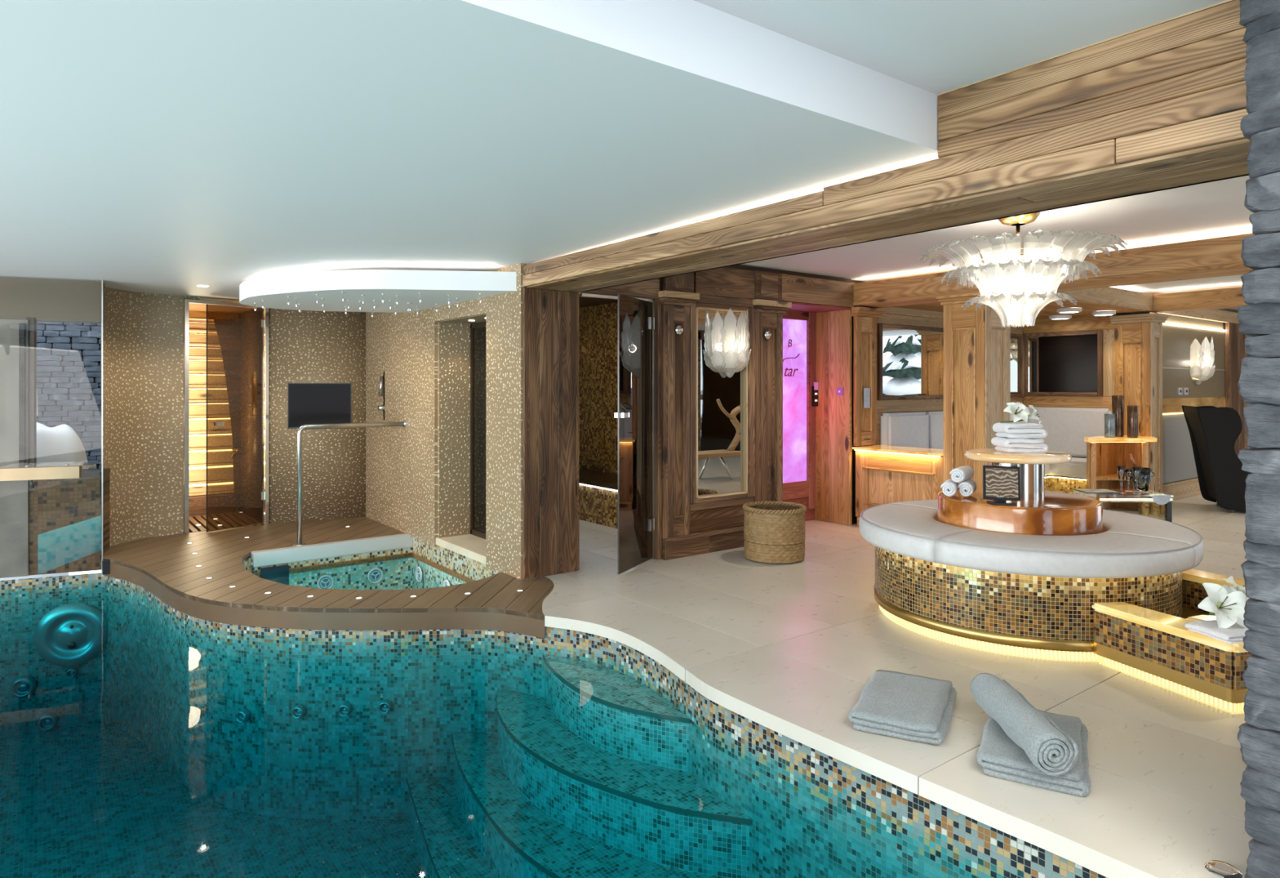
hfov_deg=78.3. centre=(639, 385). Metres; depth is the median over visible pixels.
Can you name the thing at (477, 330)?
window
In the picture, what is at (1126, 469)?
bowl
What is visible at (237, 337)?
door
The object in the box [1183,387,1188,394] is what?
wall socket
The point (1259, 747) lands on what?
stone wall
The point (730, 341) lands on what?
wall lamp
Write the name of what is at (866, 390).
switch panel
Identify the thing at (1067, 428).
cushion
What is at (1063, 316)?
ceiling spotlight
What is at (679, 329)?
wall lamp
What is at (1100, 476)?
shelf
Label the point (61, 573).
snow ground
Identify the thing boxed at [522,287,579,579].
pillar
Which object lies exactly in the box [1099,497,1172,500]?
table edge
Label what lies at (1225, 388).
wall
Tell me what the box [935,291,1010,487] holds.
pillar
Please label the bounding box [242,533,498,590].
tub basin
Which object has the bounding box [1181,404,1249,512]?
chair
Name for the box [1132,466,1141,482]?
bowl
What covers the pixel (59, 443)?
snow bank
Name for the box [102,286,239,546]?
wall
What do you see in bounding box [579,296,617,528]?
hammam room
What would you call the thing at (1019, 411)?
lily
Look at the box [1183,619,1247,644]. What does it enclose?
folded towel
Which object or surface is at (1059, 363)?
television
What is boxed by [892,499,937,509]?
cushion
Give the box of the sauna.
[189,297,263,532]
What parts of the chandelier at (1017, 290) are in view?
stem, ceiling plate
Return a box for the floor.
[525,493,1253,877]
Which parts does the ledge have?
spout plate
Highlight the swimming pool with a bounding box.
[0,572,1106,877]
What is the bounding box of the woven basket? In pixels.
[742,500,806,563]
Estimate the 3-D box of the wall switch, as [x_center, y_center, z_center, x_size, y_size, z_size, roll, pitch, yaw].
[2.023,0.055,7.969,0.014,0.080,0.080,0,0,-37]
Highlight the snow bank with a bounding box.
[36,422,88,468]
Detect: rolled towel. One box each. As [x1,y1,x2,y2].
[940,478,959,496]
[949,465,973,482]
[958,479,976,496]
[969,671,1079,774]
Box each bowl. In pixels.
[1116,465,1125,481]
[1124,468,1132,481]
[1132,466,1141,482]
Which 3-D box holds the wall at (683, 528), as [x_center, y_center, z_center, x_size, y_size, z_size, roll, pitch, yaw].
[0.731,0.160,7.037,3.280,2.480,0.580,0,0,-37]
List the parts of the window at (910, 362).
frame, frame, frame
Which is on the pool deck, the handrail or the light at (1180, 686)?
the handrail
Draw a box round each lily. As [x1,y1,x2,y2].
[1000,401,1040,423]
[1197,575,1253,628]
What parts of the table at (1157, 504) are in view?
leg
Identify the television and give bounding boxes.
[288,382,351,428]
[1022,329,1102,395]
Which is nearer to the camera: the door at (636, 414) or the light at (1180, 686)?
the light at (1180, 686)
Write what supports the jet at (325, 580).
on the tub basin
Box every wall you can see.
[36,320,101,468]
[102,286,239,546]
[268,307,365,523]
[365,262,524,579]
[573,264,854,559]
[851,280,1168,524]
[1149,308,1264,500]
[1237,0,1279,877]
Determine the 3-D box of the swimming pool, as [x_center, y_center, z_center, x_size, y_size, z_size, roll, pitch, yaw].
[-2.271,2.181,3.022,5.458,1.438,9.581,0,0,-37]
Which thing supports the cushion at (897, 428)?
on the seat
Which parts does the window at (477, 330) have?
frame, frame, frame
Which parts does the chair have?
backrest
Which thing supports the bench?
on the floor
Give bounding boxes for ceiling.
[0,0,1254,311]
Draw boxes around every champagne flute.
[1116,465,1125,493]
[1124,468,1133,491]
[1132,466,1141,493]
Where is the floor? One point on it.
(790, 649)
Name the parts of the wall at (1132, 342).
moulding, inset panel, rail, rail, moulding, moulding, rail, rail, inset panel, moulding, moulding, inset panel, rail, moulding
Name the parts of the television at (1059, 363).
frame, frame, frame, frame, frame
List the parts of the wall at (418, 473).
tile panel, tile panel, marble sill, tile panel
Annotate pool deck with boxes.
[102,516,554,638]
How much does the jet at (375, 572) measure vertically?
0.101 m
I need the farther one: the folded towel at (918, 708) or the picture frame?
the picture frame
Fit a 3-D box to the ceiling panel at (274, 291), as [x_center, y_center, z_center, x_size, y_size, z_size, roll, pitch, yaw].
[-2.233,-0.766,6.298,1.504,0.143,2.530,0,0,-37]
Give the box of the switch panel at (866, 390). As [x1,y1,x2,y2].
[863,387,870,408]
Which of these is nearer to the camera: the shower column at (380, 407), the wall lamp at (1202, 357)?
the shower column at (380, 407)
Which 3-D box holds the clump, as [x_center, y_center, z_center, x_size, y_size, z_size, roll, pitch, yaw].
[-5.239,0.064,6.695,0.180,0.372,0.240,0,0,-37]
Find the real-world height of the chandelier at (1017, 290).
0.712 m
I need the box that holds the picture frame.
[982,465,1020,504]
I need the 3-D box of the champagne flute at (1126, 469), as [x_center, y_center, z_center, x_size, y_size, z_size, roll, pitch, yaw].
[4.496,0.865,7.232,0.072,0.200,0.072,0,0,-37]
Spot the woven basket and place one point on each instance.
(774, 531)
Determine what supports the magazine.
on the table at (1157, 504)
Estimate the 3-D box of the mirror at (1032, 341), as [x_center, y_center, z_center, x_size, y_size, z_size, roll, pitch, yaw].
[4.921,-0.268,9.870,0.020,0.705,0.160,0,0,-37]
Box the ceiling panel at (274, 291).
[239,269,515,312]
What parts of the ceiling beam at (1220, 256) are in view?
moulding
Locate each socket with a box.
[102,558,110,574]
[1177,387,1182,395]
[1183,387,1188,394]
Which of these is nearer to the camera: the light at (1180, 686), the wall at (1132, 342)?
the light at (1180, 686)
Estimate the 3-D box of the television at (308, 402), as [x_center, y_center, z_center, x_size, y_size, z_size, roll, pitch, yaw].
[-3.344,0.202,8.215,0.616,0.467,0.014,0,0,-25]
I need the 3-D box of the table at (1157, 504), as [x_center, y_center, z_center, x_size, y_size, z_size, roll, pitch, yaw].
[4.396,1.183,7.170,0.660,0.435,0.425,0,0,0]
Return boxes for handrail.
[293,420,406,546]
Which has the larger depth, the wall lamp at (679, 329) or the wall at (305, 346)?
the wall at (305, 346)
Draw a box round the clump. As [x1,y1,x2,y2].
[36,391,38,415]
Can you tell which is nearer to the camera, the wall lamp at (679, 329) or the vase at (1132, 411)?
the wall lamp at (679, 329)
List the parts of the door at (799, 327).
alabaster panel, rail, rail, moulding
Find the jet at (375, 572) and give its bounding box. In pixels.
[369,569,381,581]
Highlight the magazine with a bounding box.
[1073,488,1120,493]
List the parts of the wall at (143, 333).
tile panel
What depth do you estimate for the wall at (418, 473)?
7.02 m
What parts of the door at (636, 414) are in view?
frame, handle, glass, frame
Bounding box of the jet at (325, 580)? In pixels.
[319,577,331,588]
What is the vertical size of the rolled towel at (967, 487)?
0.088 m
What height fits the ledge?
0.190 m
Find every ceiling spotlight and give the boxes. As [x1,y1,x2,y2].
[1048,314,1071,319]
[1056,307,1081,313]
[1091,310,1115,315]
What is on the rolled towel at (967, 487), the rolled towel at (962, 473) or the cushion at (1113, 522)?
the rolled towel at (962, 473)
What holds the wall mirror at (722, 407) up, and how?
attached to the wall at (683, 528)
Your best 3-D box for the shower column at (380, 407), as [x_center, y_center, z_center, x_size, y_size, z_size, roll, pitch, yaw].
[-2.623,0.100,7.980,0.080,0.500,0.117,0,0,-37]
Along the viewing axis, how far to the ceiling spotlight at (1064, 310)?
8.42 m
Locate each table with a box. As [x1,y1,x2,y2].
[1084,435,1156,514]
[1084,488,1173,521]
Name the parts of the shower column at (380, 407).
valve knob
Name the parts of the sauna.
board, panel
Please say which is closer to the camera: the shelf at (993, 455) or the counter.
the shelf at (993, 455)
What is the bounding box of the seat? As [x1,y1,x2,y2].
[880,406,1111,495]
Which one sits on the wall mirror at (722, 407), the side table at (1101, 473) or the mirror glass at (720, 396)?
the mirror glass at (720, 396)
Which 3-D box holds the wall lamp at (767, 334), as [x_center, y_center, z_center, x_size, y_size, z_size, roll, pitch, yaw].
[1.161,-0.460,7.050,0.080,0.080,0.040,0,0,-37]
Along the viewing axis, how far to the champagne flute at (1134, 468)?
7.04 m
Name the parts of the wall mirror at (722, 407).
frame, frame, frame, frame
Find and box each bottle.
[1128,453,1148,486]
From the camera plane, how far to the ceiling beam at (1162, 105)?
2.81 m
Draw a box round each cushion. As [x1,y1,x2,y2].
[858,502,973,562]
[880,411,928,448]
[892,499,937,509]
[925,410,943,448]
[934,528,1195,577]
[1026,406,1111,457]
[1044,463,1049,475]
[1047,457,1086,478]
[1102,509,1204,568]
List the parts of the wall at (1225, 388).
frosted panel, baseboard, tinted panel, glass rail, door frame, door frame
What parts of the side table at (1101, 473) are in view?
panel, panel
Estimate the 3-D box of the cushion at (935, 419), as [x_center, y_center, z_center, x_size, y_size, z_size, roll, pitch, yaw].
[3.640,0.560,8.953,1.370,0.560,0.130,0,0,-37]
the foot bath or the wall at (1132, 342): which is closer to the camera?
the foot bath
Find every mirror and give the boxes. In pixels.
[689,302,755,503]
[1010,333,1024,397]
[1027,337,1036,391]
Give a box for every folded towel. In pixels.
[848,669,956,745]
[977,708,1088,795]
[991,422,1048,438]
[991,435,1048,453]
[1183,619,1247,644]
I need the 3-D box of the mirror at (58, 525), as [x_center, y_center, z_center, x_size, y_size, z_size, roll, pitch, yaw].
[-5.937,0.312,5.981,3.208,2.425,0.460,0,0,-23]
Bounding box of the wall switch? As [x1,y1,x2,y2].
[836,387,843,395]
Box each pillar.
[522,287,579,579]
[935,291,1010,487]
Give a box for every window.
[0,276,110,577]
[470,321,485,538]
[876,323,943,399]
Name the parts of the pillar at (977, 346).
moulding, moulding, rail, inset panel, moulding, moulding, rail, inset panel, moulding, moulding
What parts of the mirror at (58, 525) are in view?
header panel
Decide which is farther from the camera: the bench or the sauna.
the sauna
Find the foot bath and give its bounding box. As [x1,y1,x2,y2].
[1092,568,1253,714]
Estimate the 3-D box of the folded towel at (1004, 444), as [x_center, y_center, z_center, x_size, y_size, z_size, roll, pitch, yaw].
[2.313,0.358,4.795,0.263,0.093,0.194,0,0,-1]
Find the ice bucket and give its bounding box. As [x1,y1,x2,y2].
[1127,466,1155,491]
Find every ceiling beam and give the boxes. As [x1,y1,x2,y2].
[522,0,1251,291]
[853,233,1255,313]
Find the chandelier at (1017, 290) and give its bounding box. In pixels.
[918,211,1128,327]
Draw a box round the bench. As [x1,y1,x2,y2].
[858,448,1204,661]
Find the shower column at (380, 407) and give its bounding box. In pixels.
[377,371,385,418]
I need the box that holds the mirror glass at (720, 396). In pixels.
[697,309,743,496]
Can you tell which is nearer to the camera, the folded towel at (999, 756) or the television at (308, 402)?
the folded towel at (999, 756)
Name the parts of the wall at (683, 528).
moulding, inset panel, rail, rail, moulding, baseboard, moulding, panel, rail, baseboard, moulding, inset panel, rail, moulding, moulding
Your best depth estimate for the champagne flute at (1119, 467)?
7.10 m
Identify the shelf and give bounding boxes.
[964,448,1071,463]
[1096,472,1132,479]
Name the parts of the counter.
rail, inset panel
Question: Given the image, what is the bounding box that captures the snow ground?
[0,572,68,580]
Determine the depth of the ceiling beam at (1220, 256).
6.93 m
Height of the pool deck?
0.140 m
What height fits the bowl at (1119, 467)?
0.139 m
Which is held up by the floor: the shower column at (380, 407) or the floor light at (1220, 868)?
the floor light at (1220, 868)
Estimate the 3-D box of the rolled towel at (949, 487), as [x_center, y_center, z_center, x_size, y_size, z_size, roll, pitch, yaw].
[1.902,0.622,4.817,0.094,0.090,0.222,0,0,28]
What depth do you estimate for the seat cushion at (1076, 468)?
8.92 m
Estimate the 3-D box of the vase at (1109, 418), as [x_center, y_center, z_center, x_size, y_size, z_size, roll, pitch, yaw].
[5.187,0.435,8.677,0.106,0.260,0.106,0,0,-37]
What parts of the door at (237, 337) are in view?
frame, handle, frame, glass, frame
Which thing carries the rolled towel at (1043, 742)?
on the folded towel at (999, 756)
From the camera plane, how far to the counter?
7.50 m
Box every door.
[183,298,268,533]
[579,293,655,573]
[782,310,816,520]
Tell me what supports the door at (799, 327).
in the wall at (683, 528)
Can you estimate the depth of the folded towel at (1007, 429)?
4.70 m
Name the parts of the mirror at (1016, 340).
frame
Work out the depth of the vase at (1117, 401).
8.73 m
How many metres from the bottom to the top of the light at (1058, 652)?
0.060 m
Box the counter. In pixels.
[852,444,943,526]
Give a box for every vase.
[1104,413,1115,437]
[1111,395,1124,436]
[1127,405,1137,437]
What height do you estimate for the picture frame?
0.220 m
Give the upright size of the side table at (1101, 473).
0.835 m
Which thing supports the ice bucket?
on the table at (1157, 504)
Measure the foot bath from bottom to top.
0.309 m
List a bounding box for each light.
[879,604,1098,661]
[1098,654,1248,714]
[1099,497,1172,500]
[1204,859,1242,877]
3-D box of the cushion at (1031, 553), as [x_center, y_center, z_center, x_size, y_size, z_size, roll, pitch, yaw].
[2.231,0.883,4.167,1.304,0.143,0.590,0,0,6]
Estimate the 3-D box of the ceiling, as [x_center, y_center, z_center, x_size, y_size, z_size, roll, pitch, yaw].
[2.193,-1.026,4.964,19.500,0.348,13.250,0,0,-37]
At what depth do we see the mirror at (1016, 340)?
9.86 m
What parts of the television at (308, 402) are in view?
frame, frame, frame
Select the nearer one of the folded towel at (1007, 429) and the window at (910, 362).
the folded towel at (1007, 429)
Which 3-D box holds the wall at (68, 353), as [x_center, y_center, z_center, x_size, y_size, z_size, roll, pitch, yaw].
[-6.065,-0.050,8.572,2.600,3.500,0.237,0,0,-23]
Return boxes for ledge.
[0,462,95,488]
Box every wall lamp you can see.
[675,324,683,334]
[710,307,751,377]
[764,330,771,338]
[1190,336,1215,384]
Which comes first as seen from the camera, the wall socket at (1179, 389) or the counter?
the counter
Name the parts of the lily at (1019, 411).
stem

